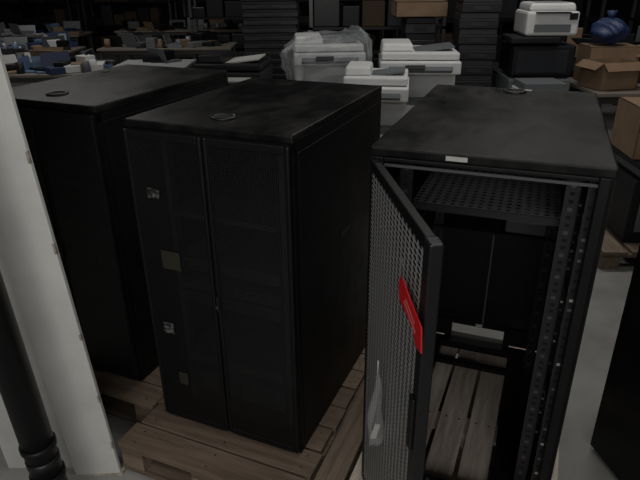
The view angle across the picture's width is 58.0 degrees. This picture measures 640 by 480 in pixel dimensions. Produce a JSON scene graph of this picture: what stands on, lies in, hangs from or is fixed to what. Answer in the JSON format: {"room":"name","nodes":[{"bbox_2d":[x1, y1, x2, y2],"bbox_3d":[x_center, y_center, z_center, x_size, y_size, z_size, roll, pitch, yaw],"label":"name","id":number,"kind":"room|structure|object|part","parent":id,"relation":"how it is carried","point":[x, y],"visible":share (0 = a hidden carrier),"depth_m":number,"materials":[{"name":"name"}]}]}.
{"room":"electronics storage warehouse","nodes":[
{"label":"electronics storage warehouse","id":0,"kind":"room"},
{"bbox_2d":[0,47,635,479],"bbox_3d":[-0.011,-1.094,6.656,18.000,0.100,19.000,-1,25,0],"label":"floor","id":1,"kind":"structure","parent":0,"point":[578,460],"depth_m":2.71,"materials":[{"name":"concrete"}]},
{"bbox_2d":[0,271,67,479],"bbox_3d":[-1.033,-1.014,1.153,0.326,4.500,0.150,1,25,4],"label":"drain pipe","id":2,"kind":"object","parent":1,"relation":"on","point":[19,390],"visible":1,"depth_m":1.82,"materials":[{"name":"black"}]},
{"bbox_2d":[0,0,85,53],"bbox_3d":[-7.005,-5.688,13.975,2.100,2.210,0.600,-1,25,0],"label":"storage shelf","id":3,"kind":"object","parent":1,"relation":"on","point":[17,16],"visible":0.58,"depth_m":13.87,"materials":[{"name":"grey metal"}]},
{"bbox_2d":[0,31,94,54],"bbox_3d":[-6.035,-3.564,11.106,3.200,0.750,0.800,-1,25,0],"label":"work table","id":4,"kind":"object","parent":1,"relation":"on","point":[85,33],"visible":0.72,"depth_m":10.66,"materials":[{"name":"brown wood"}]},
{"bbox_2d":[0,21,83,35],"bbox_3d":[-5.976,-3.992,10.898,3.045,0.223,0.962,-1,25,0],"label":"electronics","id":5,"kind":"object","parent":4,"relation":"on","point":[73,27],"visible":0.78,"depth_m":10.77,"materials":[{"name":"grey plastic"}]},
{"bbox_2d":[18,46,85,55],"bbox_3d":[-4.924,-2.483,8.746,2.600,0.750,0.800,-1,25,0],"label":"work table","id":6,"kind":"object","parent":1,"relation":"on","point":[78,49],"visible":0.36,"depth_m":8.69,"materials":[{"name":"brown wood"}]},
{"bbox_2d":[0,31,77,52],"bbox_3d":[-5.001,-2.919,8.561,2.664,0.223,1.017,-1,25,0],"label":"pile","id":7,"kind":"object","parent":6,"relation":"on","point":[53,39],"visible":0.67,"depth_m":8.51,"materials":[{"name":"plastic"}]},
{"bbox_2d":[0,49,125,475],"bbox_3d":[-1.143,-1.113,1.359,0.728,4.479,0.128,-1,25,0],"label":"support column","id":8,"kind":"structure","parent":1,"relation":"on","point":[31,266],"depth_m":1.94,"materials":[{"name":"white paint"}]},
{"bbox_2d":[8,64,117,82],"bbox_3d":[-3.516,-1.656,6.931,2.200,0.750,0.800,-1,25,0],"label":"work table","id":9,"kind":"object","parent":1,"relation":"on","point":[26,77],"visible":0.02,"depth_m":6.46,"materials":[{"name":"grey wood"}]},
{"bbox_2d":[1,47,116,74],"bbox_3d":[-3.587,-2.094,6.749,2.304,0.223,0.953,-1,25,0],"label":"pile","id":10,"kind":"object","parent":9,"relation":"on","point":[48,60],"visible":0.87,"depth_m":6.60,"materials":[{"name":"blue plastic"}]},
{"bbox_2d":[92,366,163,423],"bbox_3d":[-0.855,0.469,3.027,0.815,0.129,1.103,10,27,21],"label":"wooden pallet","id":11,"kind":"object","parent":1,"relation":"on","point":[132,400],"visible":0.06,"depth_m":2.51,"materials":[{"name":"brown wood"}]},
{"bbox_2d":[12,64,227,380],"bbox_3d":[-0.894,-0.142,2.749,0.608,1.211,0.915,10,27,21],"label":"rack","id":12,"kind":"object","parent":11,"relation":"on","point":[73,125],"visible":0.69,"depth_m":2.32,"materials":[{"name":"black metal"}]},
{"bbox_3d":[-1.204,0.015,2.446,0.295,1.161,0.022,10,27,21],"label":"door panel","id":13,"kind":"part","parent":12,"relation":"part of","materials":[{"name":"black metal"}]},
{"bbox_3d":[-1.065,0.049,2.376,0.010,0.060,0.011,10,27,21],"label":"latch handle","id":14,"kind":"part","parent":12,"relation":"part of","materials":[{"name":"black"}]},
{"bbox_3d":[-0.930,0.063,2.338,0.295,1.161,0.022,10,27,21],"label":"door panel","id":15,"kind":"part","parent":12,"relation":"part of","materials":[{"name":"black metal"}]},
{"bbox_2d":[81,0,178,48],"bbox_3d":[-4.606,-5.711,13.975,2.100,2.210,0.600,-1,25,0],"label":"storage shelf","id":16,"kind":"object","parent":1,"relation":"on","point":[110,17],"visible":0.54,"depth_m":13.88,"materials":[{"name":"grey metal"}]},
{"bbox_2d":[113,59,196,67],"bbox_3d":[-1.942,-1.715,6.966,0.850,0.800,0.700,-1,25,0],"label":"work table","id":17,"kind":"object","parent":1,"relation":"on","point":[185,63],"visible":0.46,"depth_m":6.80,"materials":[{"name":"grey"}]},
{"bbox_2d":[142,47,181,62],"bbox_3d":[-1.905,-2.234,6.955,0.462,0.175,0.382,11,27,23],"label":"pile","id":18,"kind":"object","parent":17,"relation":"on","point":[155,55],"visible":0.99,"depth_m":6.86,"materials":[{"name":"grey"}]},
{"bbox_2d":[96,42,237,63],"bbox_3d":[-2.326,-2.676,9.109,2.000,0.750,0.800,-1,25,0],"label":"work table","id":19,"kind":"object","parent":1,"relation":"on","point":[117,51],"visible":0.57,"depth_m":8.65,"materials":[{"name":"brown wood"}]},
{"bbox_2d":[104,31,228,48],"bbox_3d":[-2.363,-3.126,8.951,1.824,0.223,0.901,-1,25,0],"label":"electronics","id":20,"kind":"object","parent":19,"relation":"on","point":[137,40],"visible":0.99,"depth_m":8.72,"materials":[{"name":"plastic"}]},
{"bbox_2d":[114,28,241,62],"bbox_3d":[-2.538,-3.934,11.832,3.000,0.750,0.800,-1,25,0],"label":"work table","id":21,"kind":"object","parent":1,"relation":"on","point":[171,32],"visible":0.24,"depth_m":11.36,"materials":[{"name":"brown wood"}]},
{"bbox_2d":[121,17,242,31],"bbox_3d":[-2.563,-4.353,11.607,2.792,0.223,0.956,-1,25,0],"label":"electronics","id":22,"kind":"object","parent":21,"relation":"on","point":[183,23],"visible":0.85,"depth_m":11.53,"materials":[{"name":"silver metal"}]},
{"bbox_2d":[182,0,243,35],"bbox_3d":[-2.206,-5.734,13.975,2.100,2.210,0.600,-1,25,0],"label":"storage shelf","id":23,"kind":"object","parent":1,"relation":"on","point":[186,11],"visible":0.06,"depth_m":13.82,"materials":[{"name":"grey metal"}]},
{"bbox_2d":[188,0,244,67],"bbox_3d":[-1.637,-3.864,10.160,1.200,2.010,0.500,-1,25,0],"label":"storage shelf","id":24,"kind":"object","parent":1,"relation":"on","point":[214,9],"visible":0.4,"depth_m":9.93,"materials":[{"name":"grey metal"}]},
{"bbox_2d":[195,50,272,84],"bbox_3d":[-0.720,-1.017,5.016,0.550,1.150,0.680,2,25,5],"label":"office copier","id":25,"kind":"object","parent":1,"relation":"on","point":[239,68],"visible":0.2,"depth_m":4.68,"materials":[{"name":"black plastic"}]},
{"bbox_2d":[117,348,364,479],"bbox_3d":[-0.208,0.667,2.583,0.754,0.129,1.152,10,27,21],"label":"wooden pallet","id":26,"kind":"object","parent":1,"relation":"on","point":[166,445],"visible":0.27,"depth_m":2.20,"materials":[{"name":"brown wood"}]},
{"bbox_2d":[123,78,381,452],"bbox_3d":[-0.189,0.037,2.346,0.608,1.211,0.885,10,27,21],"label":"rack","id":27,"kind":"object","parent":26,"relation":"on","point":[251,196],"visible":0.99,"depth_m":2.01,"materials":[{"name":"black metal"}]},
{"bbox_3d":[-0.492,0.190,2.054,0.295,1.161,0.022,10,27,21],"label":"door panel","id":28,"kind":"part","parent":27,"relation":"part of","materials":[{"name":"black metal"}]},
{"bbox_3d":[-0.352,0.223,1.985,0.010,0.060,0.011,10,27,21],"label":"latch handle","id":29,"kind":"part","parent":27,"relation":"part of","materials":[{"name":"black metal"}]},
{"bbox_3d":[-0.216,0.236,1.947,0.295,1.161,0.022,10,27,21],"label":"door panel","id":30,"kind":"part","parent":27,"relation":"part of","materials":[{"name":"black metal"}]},
{"bbox_2d":[240,0,299,79],"bbox_3d":[-0.499,-1.963,6.194,0.579,1.874,0.506,-1,25,0],"label":"crates","id":31,"kind":"object","parent":1,"relation":"on","point":[270,27],"visible":0.34,"depth_m":5.85,"materials":[{"name":"black plastic"}]},
{"bbox_2d":[293,32,365,82],"bbox_3d":[0.074,-1.256,5.397,0.620,1.250,0.680,-2,25,-3],"label":"wrapped copier","id":32,"kind":"object","parent":1,"relation":"on","point":[317,59],"visible":0.41,"depth_m":5.01,"materials":[{"name":"grey plastic"}]},
{"bbox_2d":[298,0,383,47],"bbox_3d":[0.494,-5.761,13.975,2.100,2.210,0.600,-1,25,0],"label":"storage shelf","id":33,"kind":"object","parent":1,"relation":"on","point":[304,18],"visible":0.22,"depth_m":14.06,"materials":[{"name":"grey metal"}]},
{"bbox_2d":[343,61,408,136],"bbox_3d":[0.402,-0.693,4.282,0.460,1.160,0.580,3,25,8],"label":"office copier","id":34,"kind":"object","parent":1,"relation":"on","point":[394,82],"visible":0.24,"depth_m":3.99,"materials":[{"name":"grey plastic"}]},
{"bbox_2d":[309,0,447,67],"bbox_3d":[0.675,-2.548,7.033,1.600,2.210,0.500,-1,25,0],"label":"storage shelf","id":35,"kind":"object","parent":1,"relation":"on","point":[372,14],"visible":0.3,"depth_m":6.79,"materials":[{"name":"grey metal"}]},
{"bbox_2d":[400,17,435,44],"bbox_3d":[0.993,-1.633,6.077,0.315,1.347,0.406,-1,25,0],"label":"crates","id":36,"kind":"object","parent":1,"relation":"on","point":[419,30],"visible":0.17,"depth_m":5.67,"materials":[{"name":"black plastic"}]},
{"bbox_2d":[391,0,448,16],"bbox_3d":[0.978,-2.296,5.718,0.500,0.141,0.401,-1,25,0],"label":"cardboard box","id":37,"kind":"object","parent":36,"relation":"on","point":[399,8],"visible":1,"depth_m":5.54,"materials":[{"name":"brown cardboard"}]},
{"bbox_2d":[378,39,461,112],"bbox_3d":[0.819,-1.069,5.001,0.640,1.230,0.680,1,25,4],"label":"office copier","id":38,"kind":"object","parent":1,"relation":"on","point":[428,66],"visible":0.39,"depth_m":4.64,"materials":[{"name":"grey plastic"}]},
{"bbox_2d":[393,22,453,38],"bbox_3d":[2.894,-5.784,13.975,2.100,2.210,0.600,-1,25,0],"label":"storage shelf","id":39,"kind":"object","parent":1,"relation":"on","point":[450,27],"visible":0.04,"depth_m":14.05,"materials":[{"name":"grey metal"}]},
{"bbox_2d":[314,332,558,479],"bbox_3d":[0.532,0.773,2.340,0.803,0.129,1.215,9,27,20],"label":"wooden pallet","id":40,"kind":"object","parent":1,"relation":"on","point":[465,433],"visible":0.31,"depth_m":2.28,"materials":[{"name":"brown wood"}]},
{"bbox_2d":[362,84,618,479],"bbox_3d":[0.509,0.234,1.906,0.604,1.211,1.476,9,26,19],"label":"rack","id":41,"kind":"object","parent":40,"relation":"on","point":[494,203],"visible":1,"depth_m":1.69,"materials":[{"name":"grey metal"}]},
{"bbox_2d":[370,360,380,438],"bbox_3d":[0.153,0.447,1.567,0.053,0.294,0.033,-4,25,-8],"label":"plastic bag","id":42,"kind":"object","parent":41,"relation":"attached to","point":[375,427],"visible":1,"depth_m":1.59,"materials":[{"name":"grey"}]},
{"bbox_3d":[0.183,0.419,1.549,0.036,1.157,0.552,-3,25,-6],"label":"open door","id":43,"kind":"part","parent":41,"relation":"part of","materials":[{"name":"black metal"}]},
{"bbox_2d":[399,259,421,353],"bbox_3d":[0.182,0.129,1.167,0.004,0.130,0.182,-3,25,-6],"label":"tag","id":44,"kind":"object","parent":41,"relation":"attached to","point":[404,297],"visible":1,"depth_m":1.16,"materials":[{"name":"red plastic"}]},
{"bbox_2d":[412,166,562,226],"bbox_3d":[0.576,-0.198,1.911,0.416,0.040,0.625,9,26,19],"label":"shelf","id":45,"kind":"object","parent":41,"relation":"attached to","point":[417,200],"depth_m":1.73,"materials":[{"name":"grey metal"}]},
{"bbox_2d":[452,0,502,86],"bbox_3d":[1.397,-1.559,5.349,0.357,1.817,0.456,2,25,5],"label":"crates","id":46,"kind":"object","parent":1,"relation":"on","point":[475,22],"visible":0.48,"depth_m":5.04,"materials":[{"name":"black plastic"}]},
{"bbox_2d":[437,0,606,91],"bbox_3d":[2.671,-2.988,7.941,2.200,2.210,0.500,-1,25,0],"label":"storage shelf","id":47,"kind":"object","parent":1,"relation":"on","point":[509,8],"visible":0.09,"depth_m":7.70,"materials":[{"name":"grey metal"}]},
{"bbox_2d":[495,33,575,90],"bbox_3d":[1.879,-1.188,5.200,0.600,1.260,0.550,1,25,3],"label":"stack","id":48,"kind":"object","parent":1,"relation":"on","point":[521,56],"visible":0.37,"depth_m":4.84,"materials":[{"name":"black plastic"}]},
{"bbox_2d":[513,1,579,35],"bbox_3d":[1.901,-1.864,4.848,0.420,0.252,0.430,1,25,3],"label":"printer","id":49,"kind":"object","parent":48,"relation":"on","point":[533,18],"visible":1,"depth_m":4.69,"materials":[{"name":"grey plastic"}]},
{"bbox_2d":[512,78,565,90],"bbox_3d":[1.762,-0.833,4.798,0.354,0.957,0.306,-1,25,0],"label":"tray stack","id":50,"kind":"object","parent":1,"relation":"on","point":[520,83],"visible":0.07,"depth_m":4.50,"materials":[{"name":"grey plastic"}]},
{"bbox_2d":[497,0,591,33],"bbox_3d":[5.394,-5.808,13.975,2.100,2.210,0.600,-1,25,0],"label":"storage shelf","id":51,"kind":"object","parent":1,"relation":"on","point":[509,30],"visible":0.06,"depth_m":14.03,"materials":[{"name":"grey metal"}]},
{"bbox_2d":[567,77,639,106],"bbox_3d":[2.931,-0.966,5.186,1.400,0.850,0.800,-1,25,0],"label":"work table","id":52,"kind":"object","parent":1,"relation":"on","point":[604,97],"visible":0.22,"depth_m":4.71,"materials":[{"name":"brown wood"}]},
{"bbox_2d":[573,43,639,80],"bbox_3d":[2.522,-1.560,5.095,0.420,0.311,0.301,1,25,3],"label":"cardboard box","id":53,"kind":"object","parent":52,"relation":"on","point":[616,51],"visible":0.49,"depth_m":4.93,"materials":[{"name":"brown cardboard"}]},
{"bbox_2d":[589,10,629,43],"bbox_3d":[2.480,-1.819,4.945,0.317,0.270,0.314,-1,25,0],"label":"plastic bag","id":54,"kind":"object","parent":53,"relation":"on","point":[610,30],"visible":1,"depth_m":4.88,"materials":[{"name":"blue plastic"}]},
{"bbox_2d":[575,58,639,90],"bbox_3d":[2.426,-1.397,4.852,0.490,0.220,0.431,-5,25,-10],"label":"cardboard box","id":55,"kind":"object","parent":52,"relation":"on","point":[598,74],"visible":0.98,"depth_m":4.74,"materials":[{"name":"brown cardboard"}]},
{"bbox_2d":[636,45,639,82],"bbox_3d":[3.004,-1.527,5.026,0.604,0.300,0.506,2,25,5],"label":"cardboard box","id":56,"kind":"object","parent":52,"relation":"on","point":[638,81],"visible":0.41,"depth_m":5.06,"materials":[{"name":"brown cardboard"}]},
{"bbox_2d":[590,245,639,479],"bbox_3d":[1.453,0.463,1.712,0.604,1.203,0.924,-4,25,-8],"label":"rack","id":57,"kind":"object","parent":1,"relation":"on","point":[616,433],"visible":1,"depth_m":2.09,"materials":[{"name":"black metal"}]},
{"bbox_2d":[598,226,639,268],"bbox_3d":[2.276,-0.095,4.177,0.901,0.129,1.111,1,25,3],"label":"wooden pallet","id":58,"kind":"object","parent":1,"relation":"on","point":[612,250],"visible":0.23,"depth_m":3.71,"materials":[{"name":"brown wood"}]},
{"bbox_2d":[607,145,639,241],"bbox_3d":[2.301,-0.343,3.928,0.620,0.530,0.610,1,25,3],"label":"server","id":59,"kind":"object","parent":58,"relation":"on","point":[623,221],"visible":0.56,"depth_m":3.76,"materials":[{"name":"black metal"}]},
{"bbox_2d":[610,97,639,159],"bbox_3d":[2.202,-0.728,3.747,0.420,0.321,0.401,2,25,5],"label":"cardboard box","id":60,"kind":"object","parent":59,"relation":"on","point":[625,136],"visible":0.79,"depth_m":3.74,"materials":[{"name":"brown cardboard"}]},
{"bbox_2d":[612,0,639,104],"bbox_3d":[5.173,-2.844,7.577,2.000,2.210,0.500,-1,25,0],"label":"storage shelf","id":61,"kind":"object","parent":1,"relation":"on","point":[632,18],"visible":0.15,"depth_m":7.70,"materials":[{"name":"grey metal"}]},
{"bbox_3d":[3.484,-1.668,6.572,2.400,0.950,0.700,-1,25,0],"label":"work table","id":62,"kind":"object","parent":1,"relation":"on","visible":0},
{"bbox_2d":[558,26,639,53],"bbox_3d":[3.408,-2.213,6.311,2.473,0.283,0.851,-1,25,0],"label":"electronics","id":63,"kind":"object","parent":62,"relation":"on","point":[579,37],"visible":0.11,"depth_m":6.06,"materials":[{"name":"black plastic"}]},
{"bbox_2d":[0,0,639,47],"bbox_3d":[-0.070,-7.215,14.402,18.000,4.500,0.200,-1,25,0],"label":"wall","id":64,"kind":"structure","parent":0,"point":[624,7],"depth_m":14.89,"materials":[{"name":"paint"}]}
]}

